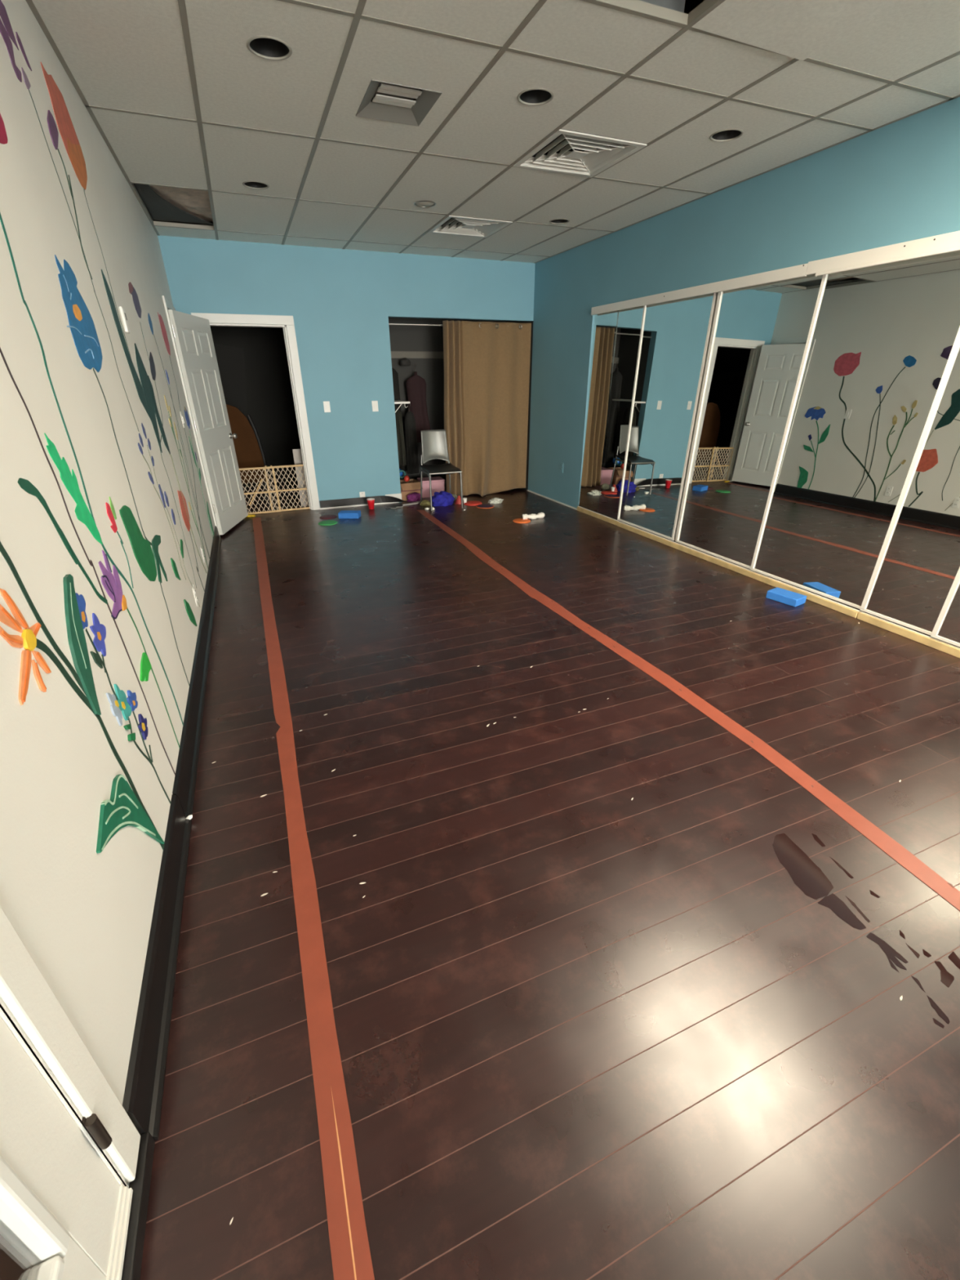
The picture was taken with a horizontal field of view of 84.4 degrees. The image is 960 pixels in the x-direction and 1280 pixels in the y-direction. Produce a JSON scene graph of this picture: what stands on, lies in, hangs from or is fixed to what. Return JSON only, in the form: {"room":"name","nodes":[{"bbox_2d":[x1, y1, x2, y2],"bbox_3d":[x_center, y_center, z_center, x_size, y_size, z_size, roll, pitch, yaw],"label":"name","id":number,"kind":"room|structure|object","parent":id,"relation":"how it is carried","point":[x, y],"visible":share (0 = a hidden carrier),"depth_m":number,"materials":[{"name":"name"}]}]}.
{"room":"exercise studio","nodes":[
{"label":"exercise studio","id":0,"kind":"room"},
{"bbox_2d":[0,0,214,1188],"bbox_3d":[-0.085,0.622,-1.006,0.129,2.683,15.885,-11,28,-20],"label":"wall","id":1,"kind":"structure","parent":0,"point":[106,517],"depth_m":1.47,"materials":[{"name":"white paint"}]},
{"bbox_2d":[0,113,8,143],"bbox_3d":[-1.272,-1.367,1.391,0.002,0.124,0.138,-11,28,-20],"label":"flower","id":2,"kind":"object","parent":1,"relation":"on","point":[3,131],"depth_m":1.43,"materials":[{"name":"paint"}]},
{"bbox_2d":[21,629,36,651],"bbox_3d":[-0.881,-0.001,1.033,0.008,0.041,0.047,-11,28,-20],"label":"flower","id":3,"kind":"object","parent":1,"relation":"on","point":[28,640],"depth_m":1.03,"materials":[{"name":"yellow paint"}]},
{"bbox_2d":[0,1016,133,1279],"bbox_3d":[-0.533,0.359,0.219,0.066,1.968,0.925,-11,28,-20],"label":"door","id":4,"kind":"structure","parent":1,"relation":"in","point":[64,1215],"depth_m":0.80,"materials":[{"name":"white paint"}]},
{"bbox_2d":[0,905,140,1186],"bbox_3d":[-0.567,0.333,0.173,0.133,2.060,1.065,-11,28,-20],"label":"trim","id":5,"kind":"structure","parent":1,"relation":"attached to","point":[24,990],"depth_m":0.86,"materials":[{"name":"white paint"}]},
{"bbox_2d":[72,304,82,320],"bbox_3d":[-1.376,-1.119,1.807,0.003,0.052,0.114,-11,28,-20],"label":"flower","id":6,"kind":"object","parent":1,"relation":"on","point":[77,312],"depth_m":1.81,"materials":[{"name":"orange paint"}]},
{"bbox_2d":[28,88,138,431],"bbox_3d":[-1.532,-1.388,2.094,0.002,1.077,0.315,-11,28,-20],"label":"flower","id":7,"kind":"object","parent":1,"relation":"on","point":[46,126],"depth_m":2.04,"materials":[{"name":"paint"}]},
{"bbox_2d":[81,611,85,622],"bbox_3d":[-1.005,-0.059,1.338,0.004,0.027,0.030,-11,28,-20],"label":"flower","id":8,"kind":"object","parent":1,"relation":"on","point":[83,613],"depth_m":1.34,"materials":[{"name":"orange paint"}]},
{"bbox_2d":[0,347,175,775],"bbox_3d":[-1.086,-0.066,1.554,0.002,1.410,0.249,-11,28,-20],"label":"flower","id":9,"kind":"object","parent":1,"relation":"on","point":[21,367],"depth_m":1.45,"materials":[{"name":"paint"}]},
{"bbox_2d":[0,213,183,725],"bbox_3d":[-1.203,-0.320,1.743,0.002,1.725,0.321,-11,28,-20],"label":"flower","id":10,"kind":"object","parent":1,"relation":"on","point":[18,247],"depth_m":1.60,"materials":[{"name":"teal paint"}]},
{"bbox_2d":[97,631,101,640],"bbox_3d":[-1.027,-0.010,1.423,0.005,0.028,0.028,-11,28,-20],"label":"flower","id":11,"kind":"object","parent":1,"relation":"on","point":[99,633],"depth_m":1.42,"materials":[{"name":"orange paint"}]},
{"bbox_2d":[35,638,164,849],"bbox_3d":[-0.941,0.327,1.358,0.002,0.860,0.282,-11,28,-20],"label":"flower","id":12,"kind":"object","parent":1,"relation":"on","point":[69,668],"depth_m":1.30,"materials":[{"name":"paint"}]},
{"bbox_2d":[84,188,131,358],"bbox_3d":[-1.738,-1.564,2.568,0.002,0.948,0.260,-11,28,-20],"label":"flower","id":13,"kind":"object","parent":1,"relation":"on","point":[91,201],"depth_m":2.47,"materials":[{"name":"paint"}]},
{"bbox_2d":[120,702,125,709],"bbox_3d":[-1.019,0.186,1.507,0.007,0.030,0.027,-11,28,-20],"label":"flower","id":14,"kind":"object","parent":1,"relation":"on","point":[122,704],"depth_m":1.51,"materials":[{"name":"yellow paint"}]},
{"bbox_2d":[121,595,127,610],"bbox_3d":[-1.149,-0.117,1.706,0.006,0.042,0.066,-11,28,-20],"label":"flower","id":15,"kind":"object","parent":1,"relation":"on","point":[124,604],"depth_m":1.71,"materials":[{"name":"orange paint"}]},
{"bbox_2d":[119,306,130,333],"bbox_3d":[-1.738,-1.566,2.591,0.016,0.110,0.070,-11,28,-20],"label":"thermostat","id":16,"kind":"object","parent":1,"relation":"attached to","point":[122,309],"visible":1,"depth_m":2.57,"materials":[{"name":"white plastic"}]},
{"bbox_2d":[85,628,171,804],"bbox_3d":[-1.035,0.276,1.591,0.002,0.762,0.191,-11,28,-20],"label":"flower","id":17,"kind":"object","parent":1,"relation":"on","point":[110,665],"depth_m":1.55,"materials":[{"name":"paint"}]},
{"bbox_2d":[128,281,133,293],"bbox_3d":[-1.964,-1.979,2.978,0.003,0.068,0.194,-11,28,-20],"label":"flower","id":18,"kind":"object","parent":1,"relation":"on","point":[130,283],"depth_m":2.96,"materials":[{"name":"purple paint"}]},
{"bbox_2d":[121,1131,155,1279],"bbox_3d":[-0.564,1.279,0.644,0.165,0.048,1.072,-11,28,-20],"label":"trim","id":19,"kind":"structure","parent":1,"relation":"attached to","point":[140,1185],"depth_m":1.01,"materials":[{"name":"black plastic"}]},
{"bbox_2d":[93,367,189,685],"bbox_3d":[-1.403,-0.382,2.261,0.002,1.387,0.195,-11,28,-20],"label":"flower","id":20,"kind":"object","parent":1,"relation":"on","point":[100,374],"depth_m":2.19,"materials":[{"name":"paint"}]},
{"bbox_2d":[126,608,179,747],"bbox_3d":[-1.176,0.169,1.921,0.002,0.670,0.108,-11,28,-20],"label":"flower","id":21,"kind":"object","parent":1,"relation":"on","point":[132,614],"depth_m":1.90,"materials":[{"name":"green paint"}]},
{"bbox_2d":[139,321,196,587],"bbox_3d":[-1.871,-1.081,3.184,0.002,1.475,0.540,-11,28,-20],"label":"flower","id":22,"kind":"object","parent":1,"relation":"on","point":[146,371],"depth_m":3.16,"materials":[{"name":"paint"}]},
{"bbox_2d":[122,525,221,1141],"bbox_3d":[-1.668,-0.040,3.211,0.030,0.146,5.106,-11,28,-20],"label":"baseboard","id":23,"kind":"structure","parent":1,"relation":"attached to","point":[142,1102],"depth_m":1.50,"materials":[{"name":"black plastic"}]},
{"bbox_2d":[146,444,199,606],"bbox_3d":[-1.690,-0.579,2.947,0.002,0.992,0.344,-11,28,-20],"label":"flower","id":24,"kind":"object","parent":1,"relation":"on","point":[154,455],"depth_m":2.90,"materials":[{"name":"paint"}]},
{"bbox_2d":[153,333,209,556],"bbox_3d":[-2.205,-1.355,3.960,0.002,1.612,0.193,-11,28,-20],"label":"flower","id":25,"kind":"object","parent":1,"relation":"on","point":[164,372],"depth_m":3.90,"materials":[{"name":"paint"}]},
{"bbox_2d":[177,440,190,493],"bbox_3d":[-2.119,-1.230,3.788,0.002,0.374,0.134,-11,28,-20],"label":"flower","id":26,"kind":"object","parent":1,"relation":"on","point":[179,446],"depth_m":3.78,"materials":[{"name":"paint"}]},
{"bbox_2d":[168,355,208,566],"bbox_3d":[-2.275,-1.398,4.131,0.002,1.485,0.932,-11,28,-20],"label":"flower","id":27,"kind":"object","parent":1,"relation":"on","point":[184,446],"depth_m":4.10,"materials":[{"name":"paint"}]},
{"bbox_2d":[161,295,220,537],"bbox_3d":[-2.883,-2.133,5.267,0.136,2.090,0.925,-11,28,-20],"label":"trim","id":28,"kind":"structure","parent":1,"relation":"attached to","point":[167,305],"depth_m":4.82,"materials":[{"name":"white paint"}]},
{"bbox_2d":[191,584,198,606],"bbox_3d":[-1.715,-0.269,3.191,0.010,0.118,0.072,-11,28,-20],"label":"wall plate","id":29,"kind":"object","parent":1,"relation":"attached to","point":[193,588],"visible":1,"depth_m":3.18,"materials":[{"name":"white plastic"}]},
{"bbox_2d":[189,530,204,591],"bbox_3d":[-1.886,-0.509,3.522,0.002,0.415,0.130,-11,28,-20],"label":"flower","id":30,"kind":"object","parent":1,"relation":"on","point":[191,543],"depth_m":3.52,"materials":[{"name":"paint"}]},
{"bbox_2d":[189,430,213,537],"bbox_3d":[-2.489,-1.356,4.741,0.002,0.976,0.202,-11,28,-20],"label":"flower","id":31,"kind":"object","parent":1,"relation":"on","point":[190,437],"depth_m":4.72,"materials":[{"name":"paint"}]},
{"bbox_2d":[168,309,248,534],"bbox_3d":[-2.696,-2.144,5.359,0.174,1.965,0.877,-3,26,-5],"label":"door","id":32,"kind":"structure","parent":1,"relation":"in","point":[193,335],"depth_m":5.26,"materials":[{"name":"white paint"}]},
{"bbox_2d":[210,326,300,479],"bbox_3d":[-2.921,-2.902,6.151,3.530,2.683,4.400,-11,28,-20],"label":"wall","id":33,"kind":"structure","parent":0,"point":[269,397],"depth_m":8.08,"materials":[{"name":"black paint"}]},
{"bbox_2d":[157,235,535,510],"bbox_3d":[-1.295,-3.181,6.687,4.158,2.683,0.915,-11,28,-20],"label":"wall","id":34,"kind":"structure","parent":0,"point":[340,302],"depth_m":6.04,"materials":[{"name":"blue paint"}]},
{"bbox_2d":[191,312,319,510],"bbox_3d":[-2.472,-2.485,6.002,0.985,2.060,0.138,-11,28,-20],"label":"trim","id":35,"kind":"structure","parent":34,"relation":"attached to","point":[215,319],"depth_m":5.85,"materials":[{"name":"white paint"}]},
{"bbox_2d":[239,464,309,514],"bbox_3d":[-2.472,-1.812,6.343,0.800,0.543,0.058,-11,28,-20],"label":"baby gate","id":36,"kind":"object","parent":34,"relation":"attached to","point":[265,467],"visible":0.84,"depth_m":6.33,"materials":[{"name":"brown wood"}]},
{"bbox_2d":[323,400,330,412],"bbox_3d":[-1.776,-2.707,6.142,0.072,0.118,0.012,-11,28,-20],"label":"light switch","id":37,"kind":"object","parent":34,"relation":"attached to","point":[326,404],"visible":1,"depth_m":6.14,"materials":[{"name":"white plastic"}]},
{"bbox_2d":[320,493,401,509],"bbox_3d":[-1.502,-1.764,6.725,1.045,0.112,0.022,-11,28,-20],"label":"trim","id":38,"kind":"structure","parent":34,"relation":"attached to","point":[397,495],"depth_m":6.80,"materials":[{"name":"white paint"}]},
{"bbox_2d":[319,495,405,507],"bbox_3d":[-1.473,-1.763,6.718,1.083,0.094,0.062,-9,28,-16],"label":"baseboard","id":39,"kind":"structure","parent":34,"relation":"attached to","point":[380,499],"depth_m":6.69,"materials":[{"name":"black plastic"}]},
{"bbox_2d":[371,400,378,411],"bbox_3d":[-1.255,-2.800,6.334,0.072,0.118,0.012,-11,28,-20],"label":"light switch","id":40,"kind":"object","parent":34,"relation":"attached to","point":[375,403],"visible":1,"depth_m":6.33,"materials":[{"name":"white plastic"}]},
{"bbox_2d":[391,367,405,471],"bbox_3d":[-1.155,-2.983,7.063,0.220,1.433,0.243,-11,28,-20],"label":"garment","id":41,"kind":"object","parent":34,"relation":"hanging from","point":[395,375],"visible":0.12,"depth_m":6.87,"materials":[{"name":"black fabric"}]},
{"bbox_2d":[394,400,409,412],"bbox_3d":[-1.062,-2.962,6.729,0.200,0.145,0.600,-11,28,-20],"label":"wall shelf","id":42,"kind":"object","parent":34,"relation":"attached to","point":[396,402],"visible":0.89,"depth_m":6.48,"materials":[{"name":"white plastic"}]},
{"bbox_2d":[395,404,406,466],"bbox_3d":[-1.046,-2.647,6.788,0.120,0.753,0.355,-11,28,-20],"label":"garment","id":43,"kind":"object","parent":42,"relation":"hanging from","point":[400,436],"visible":0.56,"depth_m":6.71,"materials":[{"name":"black fabric"}]},
{"bbox_2d":[400,357,410,365],"bbox_3d":[-0.978,-3.638,6.917,0.140,0.093,0.128,-11,28,-20],"label":"hat","id":44,"kind":"object","parent":34,"relation":"hanging from","point":[403,362],"visible":1,"depth_m":6.88,"materials":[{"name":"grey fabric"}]},
{"bbox_2d":[404,404,418,474],"bbox_3d":[-0.932,-2.712,7.154,0.170,0.883,0.120,-11,28,-20],"label":"garment","id":45,"kind":"object","parent":34,"relation":"hanging from","point":[411,449],"visible":1,"depth_m":7.14,"materials":[{"name":"black fabric"}]},
{"bbox_2d":[388,323,442,325],"bbox_3d":[-0.225,-3.820,6.431,1.844,0.022,0.018,-11,28,-20],"label":"curtain rod","id":46,"kind":"object","parent":34,"relation":"attached to","point":[410,324],"visible":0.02,"depth_m":6.23,"materials":[{"name":"silver metal"}]},
{"bbox_2d":[442,320,531,496],"bbox_3d":[0.114,-2.932,6.856,1.192,2.058,0.212,-11,28,-20],"label":"curtain","id":47,"kind":"object","parent":46,"relation":"hanging from","point":[486,364],"visible":0.94,"depth_m":6.83,"materials":[{"name":"brown fabric"}]},
{"bbox_2d":[391,351,443,358],"bbox_3d":[-0.496,-3.854,7.157,1.848,0.080,0.030,-11,28,-20],"label":"shelf","id":48,"kind":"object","parent":34,"relation":"attached to","point":[394,354],"depth_m":7.01,"materials":[{"name":"grey paint"}]},
{"bbox_2d":[404,364,431,442],"bbox_3d":[-0.848,-3.191,7.151,0.400,0.963,0.228,-11,28,-20],"label":"garment","id":49,"kind":"object","parent":34,"relation":"hanging from","point":[415,384],"visible":0.83,"depth_m":7.08,"materials":[{"name":"black fabric"}]},
{"bbox_2d":[26,0,959,262],"bbox_3d":[1.823,-1.209,-1.036,4.278,0.603,16.085,-11,28,-20],"label":"ceiling","id":50,"kind":"structure","parent":0,"point":[175,91],"depth_m":2.66,"materials":[{"name":"tile"}]},
{"bbox_2d":[133,183,213,224],"bbox_3d":[-2.420,-3.498,4.244,0.510,0.010,1.190,-11,28,-20],"label":"ceiling opening","id":51,"kind":"object","parent":50,"relation":"on","point":[159,209],"visible":0.81,"depth_m":4.38,"materials":[{"name":"grey"}]},
{"bbox_2d":[149,185,213,222],"bbox_3d":[-2.371,-3.535,4.254,0.551,0.025,1.251,-11,28,-20],"label":"sheet","id":52,"kind":"object","parent":51,"relation":"on","point":[196,202],"visible":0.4,"depth_m":4.23,"materials":[{"name":"paper"}]},
{"bbox_2d":[242,180,269,189],"bbox_3d":[-1.583,-3.262,3.712,0.180,0.116,0.180,-11,28,-20],"label":"recessed light","id":53,"kind":"object","parent":50,"relation":"in","point":[254,184],"visible":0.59,"depth_m":3.79,"materials":[{"name":"grey metal"}]},
{"bbox_2d":[246,35,292,60],"bbox_3d":[-0.873,-2.503,2.170,0.180,0.116,0.180,-11,28,-20],"label":"recessed light","id":54,"kind":"object","parent":50,"relation":"in","point":[268,47],"visible":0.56,"depth_m":2.23,"materials":[{"name":"grey metal"}]},
{"bbox_2d":[355,79,442,126],"bbox_3d":[-0.415,-2.707,2.640,0.340,0.058,0.400,-11,28,-20],"label":"ceiling vent","id":55,"kind":"object","parent":50,"relation":"attached to","point":[403,109],"visible":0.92,"depth_m":2.69,"materials":[{"name":"grey metal"}]},
{"bbox_2d":[413,200,435,207],"bbox_3d":[-0.435,-3.486,4.148,0.180,0.118,0.180,-11,28,-20],"label":"recessed light","id":56,"kind":"object","parent":50,"relation":"in","point":[419,203],"visible":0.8,"depth_m":4.17,"materials":[{"name":"silver metal"}]},
{"bbox_2d":[427,215,512,237],"bbox_3d":[-0.101,-3.828,4.775,0.594,0.173,0.602,-11,28,-20],"label":"ceiling vent","id":57,"kind":"object","parent":50,"relation":"in","point":[451,224],"visible":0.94,"depth_m":4.84,"materials":[{"name":"white metal"}]},
{"bbox_2d":[516,87,554,105],"bbox_3d":[0.271,-2.709,2.567,0.180,0.116,0.180,-11,28,-20],"label":"recessed light","id":58,"kind":"object","parent":50,"relation":"in","point":[535,95],"visible":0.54,"depth_m":2.63,"materials":[{"name":"grey metal"}]},
{"bbox_2d":[413,0,704,100],"bbox_3d":[1.707,-1.339,-1.123,3.390,0.190,15.735,-11,28,-20],"label":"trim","id":59,"kind":"structure","parent":50,"relation":"attached to","point":[690,5],"depth_m":2.78,"materials":[{"name":"metal"}]},
{"bbox_2d":[549,218,569,224],"bbox_3d":[0.700,-3.740,4.639,0.180,0.116,0.180,-11,28,-20],"label":"recessed light","id":60,"kind":"object","parent":50,"relation":"in","point":[557,221],"visible":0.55,"depth_m":4.71,"materials":[{"name":"grey metal"}]},
{"bbox_2d":[512,128,647,177],"bbox_3d":[0.600,-3.072,3.240,0.594,0.173,0.597,-11,28,-20],"label":"ceiling vent","id":61,"kind":"object","parent":50,"relation":"in","point":[569,152],"visible":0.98,"depth_m":3.28,"materials":[{"name":"white metal"}]},
{"bbox_2d":[640,0,684,13],"bbox_3d":[0.416,-2.569,2.027,0.712,0.265,0.290,-11,28,-20],"label":"duct","id":62,"kind":"object","parent":50,"relation":"on","point":[676,5],"visible":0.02,"depth_m":2.05,"materials":[{"name":"silver metal"}]},
{"bbox_2d":[709,128,743,142],"bbox_3d":[1.407,-2.931,2.997,0.180,0.116,0.180,-11,28,-20],"label":"recessed light","id":63,"kind":"object","parent":50,"relation":"in","point":[726,135],"visible":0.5,"depth_m":3.07,"materials":[{"name":"grey metal"}]},
{"bbox_2d":[691,0,905,60],"bbox_3d":[1.224,-2.341,1.932,0.610,0.027,0.592,-11,28,-20],"label":"tile","id":64,"kind":"structure","parent":50,"relation":"attached to","point":[798,29],"depth_m":2.04,"materials":[{"name":"white tile"}]},
{"bbox_2d":[140,477,959,1279],"bbox_3d":[1.349,0.973,1.396,4.278,0.100,18.700,-11,28,-20],"label":"floor","id":65,"kind":"structure","parent":0,"point":[585,1029],"depth_m":1.55,"materials":[{"name":"brown wood"}]},
{"bbox_2d":[213,343,252,484],"bbox_3d":[-3.882,-3.256,7.742,1.162,2.047,0.273,-14,29,-25],"label":"panel","id":66,"kind":"object","parent":65,"relation":"on","point":[230,360],"visible":0.14,"depth_m":7.69,"materials":[{"name":"black"}]},
{"bbox_2d":[226,404,270,502],"bbox_3d":[-3.103,-2.379,6.783,0.657,1.187,0.520,-11,28,-20],"label":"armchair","id":67,"kind":"object","parent":65,"relation":"on","point":[249,451],"visible":0.53,"depth_m":6.60,"materials":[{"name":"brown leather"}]},
{"bbox_2d":[292,448,309,506],"bbox_3d":[-2.203,-2.022,6.608,0.160,0.690,0.015,-11,28,-20],"label":"board","id":68,"kind":"object","parent":65,"relation":"on","point":[297,455],"visible":0.57,"depth_m":6.57,"materials":[{"name":"grey wood"}]},
{"bbox_2d":[252,517,374,1279],"bbox_3d":[-1.231,0.062,3.160,0.090,0.002,7.330,-11,28,-20],"label":"tape","id":69,"kind":"object","parent":65,"relation":"on","point":[351,1259],"visible":1,"depth_m":1.34,"materials":[{"name":"brown plastic"}]},
{"bbox_2d":[318,520,337,525],"bbox_3d":[-1.709,-1.319,5.942,0.214,0.013,0.214,-11,28,-20],"label":"disc","id":70,"kind":"object","parent":65,"relation":"on","point":[327,522],"visible":1,"depth_m":5.91,"materials":[{"name":"green plastic"}]},
{"bbox_2d":[319,514,337,519],"bbox_3d":[-1.777,-1.445,6.198,0.200,0.013,0.200,-11,28,-20],"label":"disc","id":71,"kind":"object","parent":65,"relation":"on","point":[328,516],"visible":1,"depth_m":6.16,"materials":[{"name":"plastic"}]},
{"bbox_2d":[337,510,360,518],"bbox_3d":[-1.520,-1.464,6.173,0.235,0.066,0.135,0,26,1],"label":"block","id":72,"kind":"object","parent":65,"relation":"on","point":[343,513],"visible":1,"depth_m":6.12,"materials":[{"name":"blue plastic"}]},
{"bbox_2d":[366,497,374,509],"bbox_3d":[-1.349,-1.685,6.552,0.099,0.123,0.099,-11,28,-20],"label":"cup","id":73,"kind":"object","parent":65,"relation":"on","point":[371,501],"visible":1,"depth_m":6.53,"materials":[{"name":"red plastic"}]},
{"bbox_2d":[400,479,422,500],"bbox_3d":[-0.955,-2.006,7.085,0.284,0.220,0.350,-12,29,-23],"label":"cardboard box","id":74,"kind":"object","parent":65,"relation":"on","point":[412,486],"visible":0.45,"depth_m":6.97,"materials":[{"name":"brown cardboard"}]},
{"bbox_2d":[406,492,420,501],"bbox_3d":[-0.864,-1.887,6.968,0.204,0.108,0.089,-11,28,-20],"label":"bundle","id":75,"kind":"object","parent":65,"relation":"on","point":[415,496],"visible":0.93,"depth_m":6.94,"materials":[{"name":"purple fabric"}]},
{"bbox_2d":[419,499,430,506],"bbox_3d":[-0.690,-1.748,6.725,0.160,0.072,0.111,-11,28,-20],"label":"bundle","id":76,"kind":"object","parent":65,"relation":"on","point":[424,503],"visible":0.89,"depth_m":6.70,"materials":[{"name":"green fabric"}]},
{"bbox_2d":[417,476,444,497],"bbox_3d":[-0.671,-2.102,7.271,0.326,0.222,0.266,-9,28,-17],"label":"storage box","id":77,"kind":"object","parent":65,"relation":"on","point":[437,483],"visible":0.65,"depth_m":7.16,"materials":[{"name":"pink plastic"}]},
{"bbox_2d":[419,429,462,511],"bbox_3d":[-0.495,-2.100,6.523,0.421,0.882,0.475,-11,28,-20],"label":"chair","id":78,"kind":"object","parent":65,"relation":"on","point":[433,442],"visible":0.98,"depth_m":6.55,"materials":[{"name":"silver metal"}]},
{"bbox_2d":[431,490,454,506],"bbox_3d":[-0.481,-1.808,6.730,0.324,0.172,0.230,-11,28,-20],"label":"bundle","id":79,"kind":"object","parent":65,"relation":"on","point":[442,498],"visible":0.95,"depth_m":6.67,"materials":[{"name":"blue fabric"}]},
{"bbox_2d":[454,495,463,504],"bbox_3d":[-0.271,-1.811,6.814,0.116,0.100,0.116,-11,28,-20],"label":"cone","id":80,"kind":"object","parent":65,"relation":"on","point":[458,501],"visible":0.91,"depth_m":6.79,"materials":[{"name":"red plastic"}]},
{"bbox_2d":[463,500,482,506],"bbox_3d":[-0.089,-1.762,6.801,0.236,0.021,0.236,-11,28,-20],"label":"disc","id":81,"kind":"object","parent":65,"relation":"on","point":[472,503],"visible":1,"depth_m":6.75,"materials":[{"name":"plastic"}]},
{"bbox_2d":[475,504,493,508],"bbox_3d":[0.064,-1.685,6.655,0.228,0.010,0.228,-11,28,-20],"label":"disc","id":82,"kind":"object","parent":65,"relation":"on","point":[482,506],"visible":1,"depth_m":6.61,"materials":[{"name":"purple plastic"}]},
{"bbox_2d":[488,497,503,503],"bbox_3d":[0.209,-1.806,6.830,0.225,0.071,0.124,-11,28,-20],"label":"plastic bag","id":83,"kind":"object","parent":65,"relation":"on","point":[494,500],"visible":1,"depth_m":6.80,"materials":[{"name":"grey plastic"}]},
{"bbox_2d":[512,518,530,523],"bbox_3d":[0.471,-1.348,5.965,0.200,0.013,0.200,-11,28,-20],"label":"disc","id":84,"kind":"object","parent":65,"relation":"on","point":[517,520],"visible":0.97,"depth_m":5.94,"materials":[{"name":"orange plastic"}]},
{"bbox_2d":[522,511,544,519],"bbox_3d":[0.609,-1.411,6.038,0.298,0.080,0.087,-14,29,-25],"label":"sock","id":85,"kind":"object","parent":65,"relation":"on","point":[540,515],"visible":0.98,"depth_m":6.01,"materials":[{"name":"white fabric"}]},
{"bbox_2d":[417,510,959,911],"bbox_3d":[0.503,-0.269,3.801,0.166,0.002,6.550,-11,28,-20],"label":"tape","id":86,"kind":"object","parent":65,"relation":"on","point":[885,842],"visible":1,"depth_m":2.32,"materials":[{"name":"brown plastic"}]},
{"bbox_2d":[765,586,806,606],"bbox_3d":[2.195,-0.309,3.795,0.134,0.056,0.218,-17,31,-30],"label":"block","id":87,"kind":"object","parent":65,"relation":"on","point":[781,595],"visible":1,"depth_m":3.75,"materials":[{"name":"blue plastic"}]},
{"bbox_2d":[772,833,959,1028],"bbox_3d":[1.157,0.815,1.605,0.240,0.001,0.620,-9,28,-16],"label":"floor stain","id":88,"kind":"object","parent":65,"relation":"on","point":[804,873],"visible":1,"depth_m":1.65,"materials":[{"name":"black liquid"}]},
{"bbox_2d":[528,96,959,537],"bbox_3d":[3.262,-0.660,1.526,0.200,2.683,18.600,-11,28,-20],"label":"wall","id":89,"kind":"structure","parent":0,"point":[899,181],"depth_m":3.88,"materials":[{"name":"blue paint"}]},
{"bbox_2d":[527,489,577,510],"bbox_3d":[0.932,-1.862,6.992,0.012,0.016,1.345,-11,28,-20],"label":"trim","id":90,"kind":"structure","parent":89,"relation":"attached to","point":[557,501],"depth_m":6.92,"materials":[{"name":"white paint"}]},
{"bbox_2d":[578,310,618,511],"bbox_3d":[1.281,-2.448,5.800,0.013,2.000,0.400,-10,28,-20],"label":"mirror door","id":91,"kind":"structure","parent":89,"relation":"in","point":[606,323],"depth_m":5.75,"materials":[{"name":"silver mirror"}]},
{"bbox_2d":[598,306,643,519],"bbox_3d":[1.435,-2.285,5.469,0.010,2.000,0.390,-10,28,-20],"label":"mirror door","id":92,"kind":"structure","parent":89,"relation":"in","point":[629,320],"depth_m":5.42,"materials":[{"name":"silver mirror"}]},
{"bbox_2d":[617,292,718,540],"bbox_3d":[1.677,-2.020,4.937,0.025,1.995,0.888,-10,28,-20],"label":"mirror door","id":93,"kind":"structure","parent":89,"relation":"in","point":[675,335],"depth_m":4.87,"materials":[{"name":"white mirror"}]},
{"bbox_2d":[675,273,822,568],"bbox_3d":[2.022,-1.647,4.178,0.027,1.995,0.880,-10,28,-20],"label":"mirror door","id":94,"kind":"structure","parent":89,"relation":"in","point":[759,334],"depth_m":4.10,"materials":[{"name":"white mirror"}]},
{"bbox_2d":[577,506,959,657],"bbox_3d":[2.259,-0.508,4.205,0.146,0.046,5.385,-11,28,-20],"label":"trim","id":95,"kind":"structure","parent":89,"relation":"attached to","point":[944,647],"depth_m":3.81,"materials":[{"name":"brown wood"}]},
{"bbox_2d":[577,505,959,648],"bbox_3d":[2.211,-0.522,4.176,0.016,0.010,5.385,-11,28,-20],"label":"trim","id":96,"kind":"structure","parent":89,"relation":"attached to","point":[578,506],"depth_m":3.94,"materials":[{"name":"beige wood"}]},
{"bbox_2d":[591,230,959,315],"bbox_3d":[2.190,-2.329,3.277,0.021,0.075,5.385,-11,28,-20],"label":"trim","id":97,"kind":"structure","parent":89,"relation":"attached to","point":[949,240],"depth_m":3.44,"materials":[{"name":"white metal"}]},
{"bbox_2d":[750,250,959,608],"bbox_3d":[2.366,-1.281,3.439,0.027,1.990,0.893,-10,28,-21],"label":"mirror door","id":98,"kind":"structure","parent":89,"relation":"in","point":[881,338],"depth_m":3.36,"materials":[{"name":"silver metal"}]},
{"bbox_2d":[815,246,959,275],"bbox_3d":[2.675,-1.761,2.216,0.022,0.016,2.790,-11,28,-20],"label":"trim","id":99,"kind":"structure","parent":89,"relation":"attached to","point":[957,248],"depth_m":2.98,"materials":[{"name":"white metal"}]},
{"bbox_2d":[860,326,959,635],"bbox_3d":[2.615,-1.009,2.888,0.025,1.990,0.425,-10,28,-22],"label":"mirror door","id":100,"kind":"structure","parent":89,"relation":"in","point":[917,565],"depth_m":3.08,"materials":[{"name":"silver metal"}]},
{"bbox_2d":[930,567,959,646],"bbox_3d":[2.863,-0.740,2.341,0.025,1.990,0.880,-10,28,-21],"label":"mirror door","id":101,"kind":"structure","parent":89,"relation":"in","point":[946,628],"depth_m":3.03,"materials":[{"name":"white metal"}]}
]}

